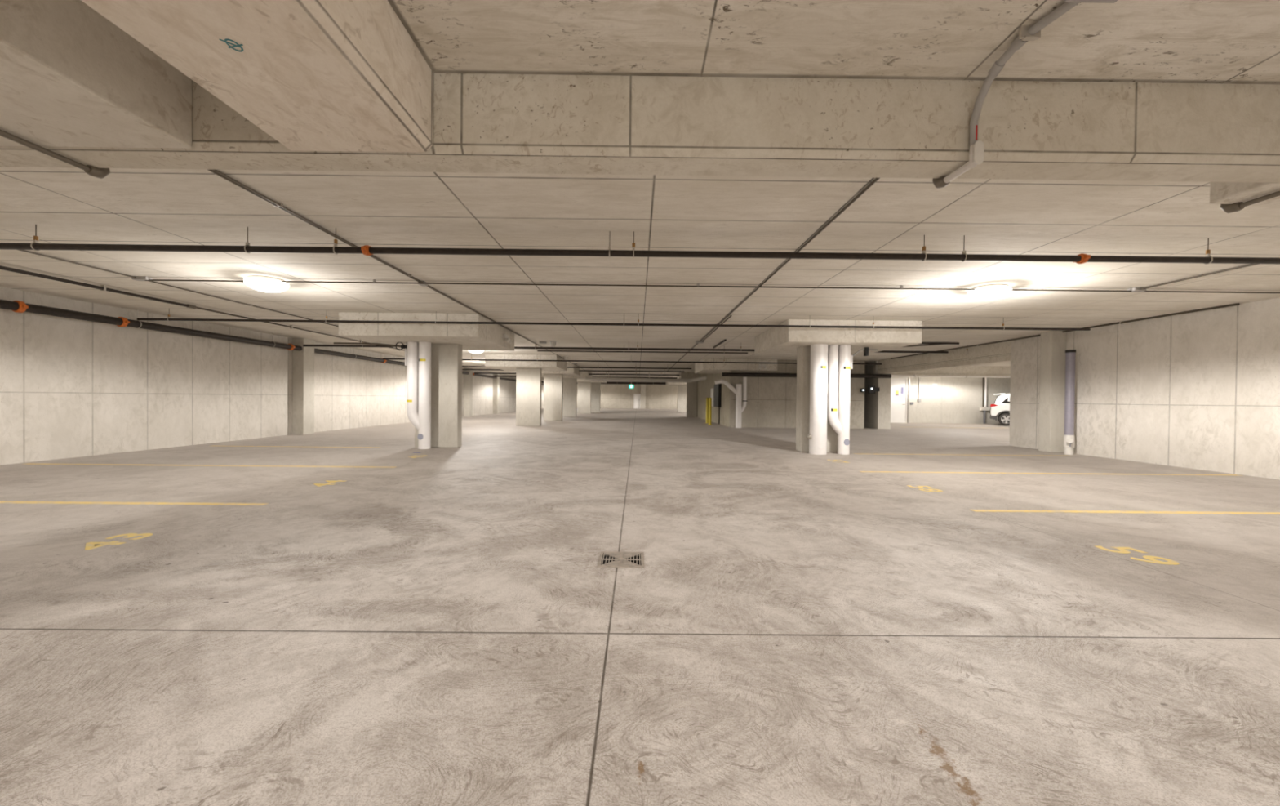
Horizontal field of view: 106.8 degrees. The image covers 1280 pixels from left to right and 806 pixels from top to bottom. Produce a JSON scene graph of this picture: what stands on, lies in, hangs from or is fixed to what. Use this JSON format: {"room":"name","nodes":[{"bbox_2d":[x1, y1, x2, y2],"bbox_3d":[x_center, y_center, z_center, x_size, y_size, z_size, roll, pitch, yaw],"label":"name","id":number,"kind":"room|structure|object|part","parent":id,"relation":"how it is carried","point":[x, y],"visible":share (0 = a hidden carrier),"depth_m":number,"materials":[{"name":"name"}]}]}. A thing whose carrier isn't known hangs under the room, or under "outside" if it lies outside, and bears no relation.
{"room":"parking garage","nodes":[
{"label":"parking garage","id":0,"kind":"room"},
{"bbox_2d":[0,286,543,465],"bbox_3d":[-10.868,-0.605,24.442,0.200,2.980,67.000,1,1,0],"label":"wall","id":1,"kind":"structure","parent":0,"point":[69,388],"depth_m":10.49,"materials":[{"name":"concrete"}]},
{"bbox_2d":[292,337,314,434],"bbox_3d":[-10.546,-0.513,14.894,0.350,2.980,0.500,1,1,0],"label":"pilaster","id":2,"kind":"object","parent":1,"relation":"attached to","point":[303,361],"visible":1,"depth_m":14.65,"materials":[{"name":"concrete"}]},
{"bbox_2d":[463,368,472,416],"bbox_3d":[-10.618,-0.648,29.393,0.350,2.980,0.500,1,1,0],"label":"pilaster","id":3,"kind":"object","parent":1,"relation":"attached to","point":[468,395],"visible":0.91,"depth_m":29.15,"materials":[{"name":"concrete"}]},
{"bbox_2d":[493,373,499,413],"bbox_3d":[-10.646,-0.702,35.193,0.350,2.980,0.500,1,1,0],"label":"pilaster","id":4,"kind":"object","parent":1,"relation":"attached to","point":[495,381],"visible":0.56,"depth_m":34.95,"materials":[{"name":"concrete"}]},
{"bbox_2d":[562,383,686,408],"bbox_3d":[-0.360,-0.812,58.094,21.150,2.980,0.200,1,1,0],"label":"wall","id":5,"kind":"structure","parent":0,"point":[612,395],"depth_m":57.99,"materials":[{"name":"concrete"}]},
{"bbox_2d":[633,393,640,408],"bbox_3d":[-0.332,-0.235,57.935,0.931,1.830,0.128,1,1,0],"label":"door","id":6,"kind":"structure","parent":5,"relation":"in","point":[637,397],"depth_m":57.95,"materials":[{"name":"white paint"}]},
{"bbox_2d":[640,384,645,408],"bbox_3d":[0.366,-0.802,57.847,0.600,2.980,0.300,1,1,0],"label":"pilaster","id":7,"kind":"object","parent":5,"relation":"attached to","point":[642,386],"visible":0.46,"depth_m":57.69,"materials":[{"name":"concrete"}]},
{"bbox_2d":[0,408,1279,805],"bbox_3d":[6.791,1.061,24.545,35.550,0.001,67.400,1,1,0],"label":"floor","id":8,"kind":"structure","parent":0,"point":[442,627],"depth_m":2.58,"materials":[{"name":"concrete"}]},
{"bbox_2d":[84,533,152,549],"bbox_3d":[-4.348,1.139,3.925,0.296,0.002,0.454,1,1,0],"label":"painted number","id":9,"kind":"object","parent":8,"relation":"on","point":[89,545],"visible":1,"depth_m":3.88,"materials":[{"name":"yellow paint"}]},
{"bbox_2d":[0,500,269,505],"bbox_3d":[-7.418,1.096,5.274,6.500,0.002,0.100,1,1,0],"label":"parking line","id":10,"kind":"object","parent":8,"relation":"on","point":[1,501],"visible":1,"depth_m":5.28,"materials":[{"name":"yellow paint"}]},
{"bbox_2d":[21,462,395,467],"bbox_3d":[-7.347,1.070,8.134,6.310,0.002,0.100,1,1,0],"label":"parking line","id":11,"kind":"object","parent":8,"relation":"on","point":[28,463],"visible":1,"depth_m":8.12,"materials":[{"name":"yellow paint"}]},
{"bbox_2d":[235,445,381,447],"bbox_3d":[-8.168,1.033,11.270,4.000,0.002,0.100,1,1,0],"label":"parking line","id":12,"kind":"object","parent":8,"relation":"on","point":[236,446],"visible":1,"depth_m":11.26,"materials":[{"name":"yellow paint"}]},
{"bbox_2d":[314,480,345,486],"bbox_3d":[-4.343,1.114,6.605,0.292,0.002,0.475,1,1,0],"label":"painted number","id":13,"kind":"object","parent":8,"relation":"on","point":[331,482],"visible":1,"depth_m":6.55,"materials":[{"name":"yellow paint"}]},
{"bbox_2d":[408,454,426,457],"bbox_3d":[-4.516,1.085,9.627,0.296,0.002,0.460,1,1,0],"label":"painted number","id":14,"kind":"object","parent":8,"relation":"on","point":[415,455],"visible":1,"depth_m":9.59,"materials":[{"name":"yellow paint"}]},
{"bbox_2d":[406,341,431,448],"bbox_3d":[-5.173,-0.180,11.183,0.539,2.490,0.400,1,1,0],"label":"drainpipe","id":15,"kind":"object","parent":8,"relation":"on","point":[419,353],"visible":1,"depth_m":11.02,"materials":[{"name":"white plastic"}]},
{"bbox_2d":[338,311,514,447],"bbox_3d":[-4.899,-0.425,11.502,2.950,2.980,2.940,1,1,0],"label":"concrete column","id":16,"kind":"structure","parent":8,"relation":"on","point":[448,340],"depth_m":11.12,"materials":[{"name":"concrete"}]},
{"bbox_2d":[333,342,407,365],"bbox_3d":[-6.376,-1.171,11.248,1.740,0.557,0.120,1,1,0],"label":"pipe","id":17,"kind":"object","parent":16,"relation":"attached to","point":[402,346],"visible":0.96,"depth_m":11.24,"materials":[{"name":"white plastic"}]},
{"bbox_3d":[-6.393,-1.373,11.256,1.702,0.112,0.044,1,1,0],"label":"arm","id":18,"kind":"part","parent":17,"relation":"part of"},
{"bbox_3d":[-4.887,-1.670,11.491,2.950,0.490,2.940,1,1,0],"label":"drop panel","id":19,"kind":"part","parent":16,"relation":"part of","materials":[{"name":"concrete"}]},
{"bbox_2d":[502,333,512,343],"bbox_3d":[-3.329,-1.615,11.969,0.171,0.222,0.365,1,1,0],"label":"emergency light","id":20,"kind":"object","parent":16,"relation":"attached to","point":[505,336],"visible":1,"depth_m":11.83,"materials":[{"name":"white plastic"}]},
{"bbox_2d":[484,354,567,426],"bbox_3d":[-4.926,-0.514,21.022,2.950,2.980,2.900,1,1,0],"label":"concrete column","id":21,"kind":"structure","parent":8,"relation":"on","point":[528,373],"depth_m":20.47,"materials":[{"name":"concrete"}]},
{"bbox_3d":[-4.914,-1.759,21.010,2.950,0.490,2.900,1,1,0],"label":"drop panel","id":22,"kind":"part","parent":21,"relation":"part of","materials":[{"name":"concrete"}]},
{"bbox_2d":[542,363,580,420],"bbox_3d":[-4.825,-0.557,25.822,2.800,2.980,2.700,1,1,0],"label":"concrete column","id":23,"kind":"structure","parent":8,"relation":"on","point":[553,380],"depth_m":25.27,"materials":[{"name":"concrete"}]},
{"bbox_3d":[-4.813,-1.802,25.811,2.800,0.490,2.700,1,1,0],"label":"drop panel","id":24,"kind":"part","parent":23,"relation":"part of","materials":[{"name":"concrete"}]},
{"bbox_2d":[542,371,591,416],"bbox_3d":[-4.701,-0.604,30.973,2.900,2.980,2.600,1,1,0],"label":"concrete column","id":25,"kind":"structure","parent":8,"relation":"on","point":[570,382],"depth_m":30.68,"materials":[{"name":"concrete"}]},
{"bbox_3d":[-4.688,-1.849,30.961,2.900,0.490,2.600,1,1,0],"label":"drop panel","id":26,"kind":"part","parent":25,"relation":"part of","materials":[{"name":"concrete"}]},
{"bbox_2d":[577,375,606,413],"bbox_3d":[-4.436,-0.667,38.074,3.300,2.980,3.000,1,1,0],"label":"concrete column","id":27,"kind":"structure","parent":8,"relation":"on","point":[584,385],"depth_m":37.68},
{"bbox_3d":[-4.423,-1.912,38.062,3.300,0.490,3.000,1,1,0],"label":"drop panel","id":28,"kind":"part","parent":27,"relation":"part of","materials":[{"name":"concrete"}]},
{"bbox_2d":[591,382,600,412],"bbox_3d":[-3.799,-0.685,40.677,0.800,2.980,0.400,1,1,0],"label":"concrete column","id":29,"kind":"structure","parent":8,"relation":"on","point":[595,387],"depth_m":40.48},
{"bbox_2d":[597,551,644,567],"bbox_3d":[-0.141,1.332,3.602,0.340,0.306,0.340,1,1,0],"label":"floor drain","id":30,"kind":"object","parent":8,"relation":"in","point":[606,559],"visible":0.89,"depth_m":3.60,"materials":[{"name":"metal"}]},
{"bbox_2d":[666,382,686,412],"bbox_3d":[3.983,-0.640,44.216,3.000,2.980,2.800,1,1,0],"label":"concrete column","id":31,"kind":"structure","parent":8,"relation":"on","point":[682,386],"depth_m":44.02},
{"bbox_3d":[3.996,-1.885,44.205,3.000,0.490,2.800,1,1,0],"label":"drop panel","id":32,"kind":"part","parent":31,"relation":"part of","materials":[{"name":"concrete"}]},
{"bbox_2d":[676,372,700,417],"bbox_3d":[4.191,-0.529,32.518,3.100,2.980,3.000,1,1,0],"label":"concrete column","id":33,"kind":"structure","parent":8,"relation":"on","point":[691,387],"depth_m":32.31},
{"bbox_3d":[4.204,-1.774,32.506,3.100,0.490,3.000,1,1,0],"label":"drop panel","id":34,"kind":"part","parent":33,"relation":"part of","materials":[{"name":"concrete"}]},
{"bbox_2d":[706,397,708,422],"bbox_3d":[3.434,0.375,24.222,0.220,1.310,0.220,1,1,0],"label":"bollard","id":35,"kind":"object","parent":8,"relation":"on","point":[707,398],"visible":0.84,"depth_m":24.16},
{"bbox_2d":[707,397,712,425],"bbox_3d":[3.323,0.390,22.521,0.220,1.310,0.220,1,1,0],"label":"bollard","id":36,"kind":"object","parent":8,"relation":"on","point":[709,398],"visible":1,"depth_m":22.46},
{"bbox_3d":[3.323,0.390,22.521,0.140,1.310,0.140,1,1,0],"label":"post","id":37,"kind":"part","parent":36,"relation":"part of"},
{"bbox_2d":[715,377,747,427],"bbox_3d":[3.932,-0.031,20.570,1.403,2.200,0.250,1,1,0],"label":"stack","id":38,"kind":"object","parent":8,"relation":"on","point":[738,392],"visible":0.99,"depth_m":20.49,"materials":[{"name":"white plastic"}]},
{"bbox_2d":[806,343,828,454],"bbox_3d":[4.070,-0.085,10.854,0.379,2.490,0.422,1,1,41],"label":"stack","id":39,"kind":"object","parent":8,"relation":"on","point":[817,435],"visible":1,"depth_m":10.71,"materials":[{"name":"white plastic"}]},
{"bbox_2d":[754,319,922,452],"bbox_3d":[4.674,-0.333,11.846,2.940,2.980,2.950,1,1,0],"label":"concrete column","id":40,"kind":"structure","parent":8,"relation":"on","point":[775,340],"depth_m":10.66,"materials":[{"name":"concrete"}]},
{"bbox_3d":[4.686,-1.578,11.834,2.940,0.490,2.950,1,1,0],"label":"drop panel","id":41,"kind":"part","parent":40,"relation":"part of","materials":[{"name":"concrete"}]},
{"bbox_2d":[850,346,878,368],"bbox_3d":[5.341,-1.046,11.188,0.850,0.509,0.212,0,1,-21],"label":"pipe","id":42,"kind":"object","parent":40,"relation":"attached to","point":[865,349],"visible":0.95,"depth_m":11.10,"materials":[{"name":"white plastic"}]},
{"bbox_3d":[5.336,-1.174,11.225,0.835,0.237,0.127,0,1,-22],"label":"arm","id":43,"kind":"part","parent":42,"relation":"part of","materials":[{"name":"grey plastic"}]},
{"bbox_2d":[827,344,850,454],"bbox_3d":[4.552,-0.080,10.869,0.489,2.490,0.263,1,1,0],"label":"stack","id":44,"kind":"object","parent":8,"relation":"on","point":[839,356],"visible":1,"depth_m":10.77,"materials":[{"name":"white plastic"}]},
{"bbox_2d":[906,484,942,491],"bbox_3d":[4.001,1.197,6.667,0.296,0.002,0.456,1,1,0],"label":"painted number","id":45,"kind":"object","parent":8,"relation":"on","point":[921,489],"visible":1,"depth_m":6.58,"materials":[{"name":"yellow paint"}]},
{"bbox_2d":[853,453,1048,455],"bbox_3d":[7.433,1.192,10.949,5.000,0.002,0.100,1,1,0],"label":"parking line","id":46,"kind":"object","parent":8,"relation":"on","point":[854,453],"visible":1,"depth_m":10.95,"materials":[{"name":"yellow paint"}]},
{"bbox_2d":[990,392,1009,425],"bbox_3d":[20.722,0.343,24.266,4.580,1.720,1.840,1,1,37],"label":"car","id":47,"kind":"object","parent":8,"relation":"on","point":[1002,403],"visible":0.31,"depth_m":24.69,"materials":[{"name":"white paint"}]},
{"bbox_2d":[859,471,1243,475],"bbox_3d":[7.067,1.214,8.187,6.560,0.002,0.100,1,1,0],"label":"parking line","id":48,"kind":"object","parent":8,"relation":"on","point":[860,471],"visible":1,"depth_m":8.18,"materials":[{"name":"yellow paint"}]},
{"bbox_2d":[1062,349,1075,454],"bbox_3d":[10.112,-0.019,11.203,0.354,2.473,0.198,0,1,-38],"label":"standpipe","id":49,"kind":"object","parent":8,"relation":"on","point":[1070,354],"visible":1,"depth_m":11.18,"materials":[{"name":"grey plastic"}]},
{"bbox_2d":[970,509,1279,514],"bbox_3d":[7.086,1.240,5.347,6.710,0.002,0.100,1,1,0],"label":"parking line","id":50,"kind":"object","parent":8,"relation":"on","point":[975,510],"visible":1,"depth_m":5.33,"materials":[{"name":"yellow paint"}]},
{"bbox_2d":[1095,546,1179,564],"bbox_3d":[4.004,1.224,3.829,0.299,0.002,0.453,1,1,0],"label":"painted number","id":51,"kind":"object","parent":8,"relation":"on","point":[1122,549],"visible":1,"depth_m":3.77,"materials":[{"name":"yellow paint"}]},
{"bbox_2d":[0,0,1279,382],"bbox_3d":[6.822,-2.044,24.516,35.550,0.250,67.400,1,1,0],"label":"ceiling","id":52,"kind":"structure","parent":0,"point":[1217,42],"depth_m":4.66,"materials":[{"name":"concrete"}]},
{"bbox_2d":[0,0,192,148],"bbox_3d":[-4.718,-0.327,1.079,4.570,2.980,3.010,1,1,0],"label":"concrete beam","id":53,"kind":"structure","parent":52,"relation":"attached to","point":[70,77],"depth_m":2.20,"materials":[{"name":"concrete"}]},
{"bbox_2d":[0,128,110,178],"bbox_3d":[-3.218,-1.382,2.275,0.064,0.105,1.208,1,1,0],"label":"conduit","id":54,"kind":"object","parent":53,"relation":"attached to","point":[92,171],"visible":0.79,"depth_m":2.63,"materials":[{"name":"metal"}]},
{"bbox_2d":[18,249,338,326],"bbox_3d":[-7.586,-1.921,10.845,0.070,0.030,11.800,1,1,0],"label":"conduit","id":55,"kind":"object","parent":52,"relation":"attached to","point":[25,251],"visible":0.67,"depth_m":7.46,"materials":[{"name":"metal"}]},
{"bbox_2d":[0,265,404,351],"bbox_3d":[-8.764,-1.919,12.489,0.070,0.090,14.900,1,1,0],"label":"pipe","id":56,"kind":"object","parent":52,"relation":"hanging from","point":[103,287],"visible":0.91,"depth_m":8.12,"materials":[{"name":"black metal"}]},
{"bbox_2d":[80,0,433,152],"bbox_3d":[-1.484,-1.530,-3.217,0.770,0.430,11.610,1,1,0],"label":"concrete beam","id":57,"kind":"structure","parent":52,"relation":"attached to","point":[313,75],"depth_m":1.98,"materials":[{"name":"concrete"}]},
{"bbox_2d":[219,38,244,52],"bbox_3d":[-1.544,-1.362,1.810,0.067,0.007,0.065,1,1,0],"label":"chalk mark","id":58,"kind":"object","parent":57,"relation":"attached to","point":[237,45],"visible":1,"depth_m":1.81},
{"bbox_2d":[243,275,288,292],"bbox_3d":[-5.679,-1.789,7.236,0.550,0.190,0.550,1,1,0],"label":"ceiling lamp","id":59,"kind":"object","parent":52,"relation":"attached to","point":[262,283],"visible":0.99,"depth_m":7.08,"materials":[{"name":"plastic"}]},
{"bbox_2d":[0,299,543,385],"bbox_3d":[-10.521,-1.874,23.457,0.260,0.418,64.950,1,1,0],"label":"pipe","id":60,"kind":"object","parent":52,"relation":"hanging from","point":[18,306],"visible":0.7,"depth_m":10.19,"materials":[{"name":"black metal"}]},
{"bbox_2d":[208,169,584,369],"bbox_3d":[-3.209,-1.938,18.397,0.470,0.050,31.140,1,1,0],"label":"conduit","id":61,"kind":"object","parent":52,"relation":"attached to","point":[217,172],"visible":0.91,"depth_m":5.02,"materials":[{"name":"metal"}]},
{"bbox_2d":[468,350,484,353],"bbox_3d":[-5.918,-1.883,17.154,0.550,0.190,0.550,1,1,0],"label":"ceiling lamp","id":62,"kind":"object","parent":52,"relation":"attached to","point":[471,351],"visible":0.57,"depth_m":17.01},
{"bbox_2d":[549,341,556,346],"bbox_3d":[-2.717,-1.840,14.870,0.240,0.170,0.240,1,1,0],"label":"smoke detector","id":63,"kind":"object","parent":52,"relation":"attached to","point":[553,344],"visible":0.98,"depth_m":14.80,"materials":[{"name":"white plastic"}]},
{"bbox_2d":[462,368,684,372],"bbox_3d":[-3.965,-1.910,26.564,12.900,0.271,0.082,1,1,0],"label":"pipe","id":64,"kind":"object","parent":52,"relation":"hanging from","point":[602,370],"visible":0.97,"depth_m":26.56,"materials":[{"name":"black metal"}]},
{"bbox_2d":[462,365,691,368],"bbox_3d":[-3.902,-1.885,23.864,13.000,0.271,0.082,1,1,0],"label":"pipe","id":65,"kind":"object","parent":52,"relation":"hanging from","point":[462,366],"visible":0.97,"depth_m":23.85,"materials":[{"name":"black metal"}]},
{"bbox_2d":[474,371,680,375],"bbox_3d":[-3.932,-1.926,29.964,13.000,0.301,0.102,1,1,0],"label":"pipe","id":66,"kind":"object","parent":52,"relation":"hanging from","point":[636,374],"visible":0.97,"depth_m":29.94,"materials":[{"name":"black metal"}]},
{"bbox_2d":[493,375,676,378],"bbox_3d":[-3.703,-1.958,34.165,13.500,0.311,0.122,1,1,0],"label":"pipe","id":67,"kind":"object","parent":52,"relation":"hanging from","point":[494,375],"visible":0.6,"depth_m":34.14,"materials":[{"name":"black metal"}]},
{"bbox_2d":[542,380,666,384],"bbox_3d":[-2.965,-2.030,46.469,15.100,0.381,0.262,1,1,0],"label":"pipe","id":68,"kind":"object","parent":52,"relation":"hanging from","point":[607,382],"visible":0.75,"depth_m":46.38,"materials":[{"name":"black metal"}]},
{"bbox_2d":[137,311,1090,330],"bbox_3d":[-0.492,-1.724,9.832,19.680,0.265,0.070,1,1,0],"label":"pipe","id":69,"kind":"object","parent":52,"relation":"hanging from","point":[169,318],"visible":1,"depth_m":9.81,"materials":[{"name":"black metal"}]},
{"bbox_2d":[628,381,634,388],"bbox_3d":[-0.820,-1.780,44.997,0.500,0.810,0.130,1,1,0],"label":"exit sign","id":70,"kind":"object","parent":52,"relation":"hanging from","point":[630,386],"visible":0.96,"depth_m":44.98,"materials":[{"name":"green plastic"}]},
{"bbox_2d":[382,354,881,364],"bbox_3d":[-0.280,-1.792,19.283,20.200,0.299,0.078,1,1,0],"label":"pipe","id":71,"kind":"object","parent":52,"relation":"hanging from","point":[471,359],"visible":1,"depth_m":19.26,"materials":[{"name":"black metal"}]},
{"bbox_2d":[302,340,968,353],"bbox_3d":[-0.095,-1.760,14.684,20.523,0.274,0.088,1,1,0],"label":"pipe","id":72,"kind":"object","parent":52,"relation":"hanging from","point":[740,349],"visible":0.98,"depth_m":14.66,"materials":[{"name":"black metal"}]},
{"bbox_2d":[0,73,1279,182],"bbox_3d":[-0.073,-1.571,2.715,21.150,0.430,0.240,1,1,0],"label":"concrete beam","id":73,"kind":"structure","parent":52,"relation":"attached to","point":[483,122],"depth_m":2.61,"materials":[{"name":"concrete"}]},
{"bbox_2d":[0,224,1279,264],"bbox_3d":[0.071,-1.665,5.015,20.840,0.282,0.156,1,1,0],"label":"pipe","id":74,"kind":"object","parent":52,"relation":"hanging from","point":[366,250],"visible":1,"depth_m":4.99,"materials":[{"name":"black metal"}]},
{"bbox_2d":[537,344,747,353],"bbox_3d":[0.089,-1.772,15.585,6.900,0.263,0.066,1,1,0],"label":"pipe","id":75,"kind":"object","parent":52,"relation":"hanging from","point":[624,351],"visible":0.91,"depth_m":15.57,"materials":[{"name":"black metal"}]},
{"bbox_2d":[585,369,706,382],"bbox_3d":[0.782,-1.653,29.023,8.160,0.735,1.707,1,1,14],"label":"drain pipe","id":76,"kind":"object","parent":52,"relation":"hanging from","point":[588,378],"visible":0.93,"depth_m":29.19,"materials":[{"name":"white plastic"}]},
{"bbox_2d":[131,275,1279,293],"bbox_3d":[1.426,-1.784,7.221,18.110,0.056,0.120,1,1,0],"label":"conduit","id":77,"kind":"object","parent":52,"relation":"attached to","point":[138,277],"visible":0.98,"depth_m":7.21,"materials":[{"name":"grey metal"}]},
{"bbox_2d":[713,338,726,348],"bbox_3d":[2.493,-1.854,14.946,0.060,0.057,2.100,1,1,0],"label":"conduit","id":78,"kind":"object","parent":52,"relation":"attached to","point":[725,340],"visible":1,"depth_m":14.73,"materials":[{"name":"black metal"}]},
{"bbox_2d":[694,358,777,373],"bbox_3d":[4.306,-1.675,21.932,3.200,0.490,2.950,1,1,0],"label":"concrete beam","id":79,"kind":"structure","parent":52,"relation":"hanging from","point":[700,367],"depth_m":20.46,"materials":[{"name":"concrete"}]},
{"bbox_2d":[758,364,767,368],"bbox_3d":[5.263,-1.552,20.382,0.365,0.222,0.171,1,1,0],"label":"emergency light","id":80,"kind":"object","parent":79,"relation":"attached to","point":[760,365],"visible":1,"depth_m":20.40,"materials":[{"name":"white plastic"}]},
{"bbox_2d":[667,177,879,370],"bbox_3d":[1.796,-1.869,16.422,0.220,0.050,27.140,1,1,0],"label":"conduit","id":81,"kind":"object","parent":52,"relation":"attached to","point":[875,180],"visible":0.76,"depth_m":5.31,"materials":[{"name":"metal"}]},
{"bbox_2d":[903,343,936,346],"bbox_3d":[8.040,-1.803,15.474,0.040,0.038,3.466,0,1,-44],"label":"conduit","id":82,"kind":"object","parent":52,"relation":"attached to","point":[929,344],"visible":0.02,"depth_m":14.75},
{"bbox_2d":[920,342,959,344],"bbox_3d":[7.348,-1.766,13.921,4.000,0.057,0.060,1,1,0],"label":"conduit","id":83,"kind":"object","parent":52,"relation":"attached to","point":[936,343],"visible":0.34,"depth_m":13.90,"materials":[{"name":"black metal"}]},
{"bbox_2d":[878,340,1010,373],"bbox_3d":[10.605,-1.522,17.074,0.350,0.580,7.370,1,1,0],"label":"concrete beam","id":84,"kind":"structure","parent":52,"relation":"attached to","point":[1000,352],"depth_m":15.88,"materials":[{"name":"concrete"}]},
{"bbox_2d":[890,365,1010,376],"bbox_3d":[17.698,-1.541,23.475,13.400,0.520,0.400,1,1,0],"label":"concrete beam","id":85,"kind":"structure","parent":52,"relation":"attached to","point":[966,370],"depth_m":23.27,"materials":[{"name":"concrete"}]},
{"bbox_2d":[891,374,1010,377],"bbox_3d":[15.757,-1.302,23.192,9.480,0.110,0.150,1,1,0],"label":"conduit","id":86,"kind":"object","parent":85,"relation":"attached to","point":[913,375],"visible":0.51,"depth_m":23.13,"materials":[{"name":"white plastic"}]},
{"bbox_2d":[967,284,1012,300],"bbox_3d":[5.360,-1.679,7.291,0.550,0.190,0.550,1,1,0],"label":"ceiling lamp","id":87,"kind":"object","parent":52,"relation":"attached to","point":[990,291],"visible":0.98,"depth_m":7.13,"materials":[{"name":"plastic"}]},
{"bbox_2d":[932,2,1079,188],"bbox_3d":[1.811,-1.520,2.460,0.102,0.489,0.873,1,1,-5],"label":"conduit","id":88,"kind":"object","parent":52,"relation":"attached to","point":[1026,33],"visible":0.93,"depth_m":2.47,"materials":[{"name":"grey plastic"}]},
{"bbox_3d":[1.811,-1.339,2.541,0.051,0.123,0.012,1,1,0],"label":"plate","id":89,"kind":"part","parent":88,"relation":"part of","materials":[{"name":"white plastic"}]},
{"bbox_2d":[890,302,1239,359],"bbox_3d":[10.348,-1.759,13.886,0.070,0.052,11.300,1,1,0],"label":"conduit","id":90,"kind":"object","parent":52,"relation":"attached to","point":[1236,304],"visible":1,"depth_m":10.25,"materials":[{"name":"metal"}]},
{"bbox_2d":[1064,0,1117,3],"bbox_3d":[1.918,-1.731,1.861,0.220,0.055,0.335,1,1,0],"label":"junction box","id":91,"kind":"object","parent":52,"relation":"attached to","point":[1065,1],"visible":1,"depth_m":2.02,"materials":[{"name":"grey plastic"}]},
{"bbox_2d":[1141,257,1279,288],"bbox_3d":[7.606,-1.721,6.167,0.026,0.025,2.170,1,1,0],"label":"conduit","id":92,"kind":"object","parent":52,"relation":"attached to","point":[1250,264],"visible":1,"depth_m":6.42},
{"bbox_2d":[1209,182,1279,204],"bbox_3d":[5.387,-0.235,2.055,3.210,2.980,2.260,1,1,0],"label":"concrete beam","id":93,"kind":"structure","parent":52,"relation":"attached to","point":[1220,193],"depth_m":3.05,"materials":[{"name":"concrete"}]},
{"bbox_2d":[1220,191,1279,213],"bbox_3d":[3.950,-1.314,2.716,0.064,0.105,1.018,1,1,0],"label":"conduit","id":94,"kind":"object","parent":93,"relation":"attached to","point":[1228,208],"visible":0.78,"depth_m":3.10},
{"bbox_2d":[697,370,729,426],"bbox_3d":[4.054,-0.478,26.842,0.230,2.980,11.550,1,1,0],"label":"wall","id":95,"kind":"structure","parent":0,"point":[704,387],"depth_m":25.59,"materials":[{"name":"concrete"}]},
{"bbox_2d":[711,387,714,406],"bbox_3d":[3.886,-0.300,25.268,0.120,0.950,0.900,1,1,0],"label":"electrical panel","id":96,"kind":"object","parent":95,"relation":"attached to","point":[713,388],"visible":0.62,"depth_m":25.06,"materials":[{"name":"grey metal"}]},
{"bbox_2d":[713,383,721,423],"bbox_3d":[3.880,0.048,23.821,0.140,1.980,1.400,1,1,0],"label":"electrical panel","id":97,"kind":"object","parent":95,"relation":"attached to","point":[717,388],"visible":0.94,"depth_m":23.40,"materials":[{"name":"black metal"}]},
{"bbox_2d":[728,360,865,428],"bbox_3d":[6.909,-0.395,20.957,5.880,2.980,0.250,1,1,0],"label":"wall","id":98,"kind":"structure","parent":0,"point":[771,402],"depth_m":20.83,"materials":[{"name":"concrete"}]},
{"bbox_2d":[721,372,891,377],"bbox_3d":[7.208,-1.212,20.656,7.300,0.195,0.340,1,1,0],"label":"pipe","id":99,"kind":"object","parent":98,"relation":"attached to","point":[723,374],"visible":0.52,"depth_m":20.51,"materials":[{"name":"black metal"}]},
{"bbox_2d":[863,360,878,428],"bbox_3d":[10.693,-0.386,24.026,0.580,2.980,6.050,1,1,0],"label":"wall","id":100,"kind":"structure","parent":0,"point":[869,398],"depth_m":21.52,"materials":[{"name":"concrete"}]},
{"bbox_2d":[875,377,891,428],"bbox_3d":[10.676,-0.067,20.878,0.560,2.400,0.250,1,1,0],"label":"pilaster","id":101,"kind":"object","parent":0,"point":[882,397],"visible":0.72,"depth_m":20.76,"materials":[{"name":"concrete"}]},
{"bbox_2d":[868,385,879,393],"bbox_3d":[10.172,-0.582,20.671,0.501,0.330,0.270,1,1,0],"label":"emergency light","id":102,"kind":"object","parent":101,"relation":"attached to","point":[872,388],"visible":1,"depth_m":20.55,"materials":[{"name":"black plastic"}]},
{"bbox_2d":[891,376,1010,423],"bbox_3d":[17.668,-0.343,26.986,13.400,2.980,0.200,1,1,0],"label":"wall","id":103,"kind":"structure","parent":0,"point":[956,399],"depth_m":26.89,"materials":[{"name":"concrete"}]},
{"bbox_2d":[890,377,910,422],"bbox_3d":[14.615,-0.158,26.808,1.185,2.551,0.128,1,1,0],"label":"door","id":104,"kind":"structure","parent":103,"relation":"in","point":[900,386],"depth_m":26.82,"materials":[{"name":"white paint"}]},
{"bbox_2d":[918,377,919,399],"bbox_3d":[15.769,-1.028,26.830,0.055,1.646,0.055,1,1,22],"label":"conduit","id":105,"kind":"object","parent":103,"relation":"attached to","point":[919,377],"visible":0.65,"depth_m":26.81,"materials":[{"name":"white plastic"}]},
{"bbox_2d":[932,383,937,391],"bbox_3d":[16.668,-0.859,26.866,0.271,0.451,0.020,1,1,0],"label":"wall sign","id":106,"kind":"object","parent":103,"relation":"attached to","point":[934,385],"visible":1,"depth_m":26.86,"materials":[{"name":"white paper"}]},
{"bbox_2d":[979,377,990,423],"bbox_3d":[19.441,-0.324,26.785,0.500,2.980,0.180,1,1,0],"label":"riser pipe","id":107,"kind":"object","parent":103,"relation":"attached to","point":[985,407],"visible":0.88,"depth_m":26.75,"materials":[{"name":"white plastic"}]},
{"bbox_2d":[1038,330,1066,452],"bbox_3d":[10.259,-0.277,11.819,0.370,2.980,0.340,1,1,0],"label":"column","id":108,"kind":"structure","parent":0,"point":[1053,344],"depth_m":11.66,"materials":[{"name":"concrete"}]},
{"bbox_2d":[1008,297,1279,479],"bbox_3d":[10.666,-0.184,2.226,0.350,2.980,22.350,1,1,0],"label":"wall","id":109,"kind":"structure","parent":0,"point":[1200,389],"depth_m":9.27,"materials":[{"name":"concrete"}]}
]}

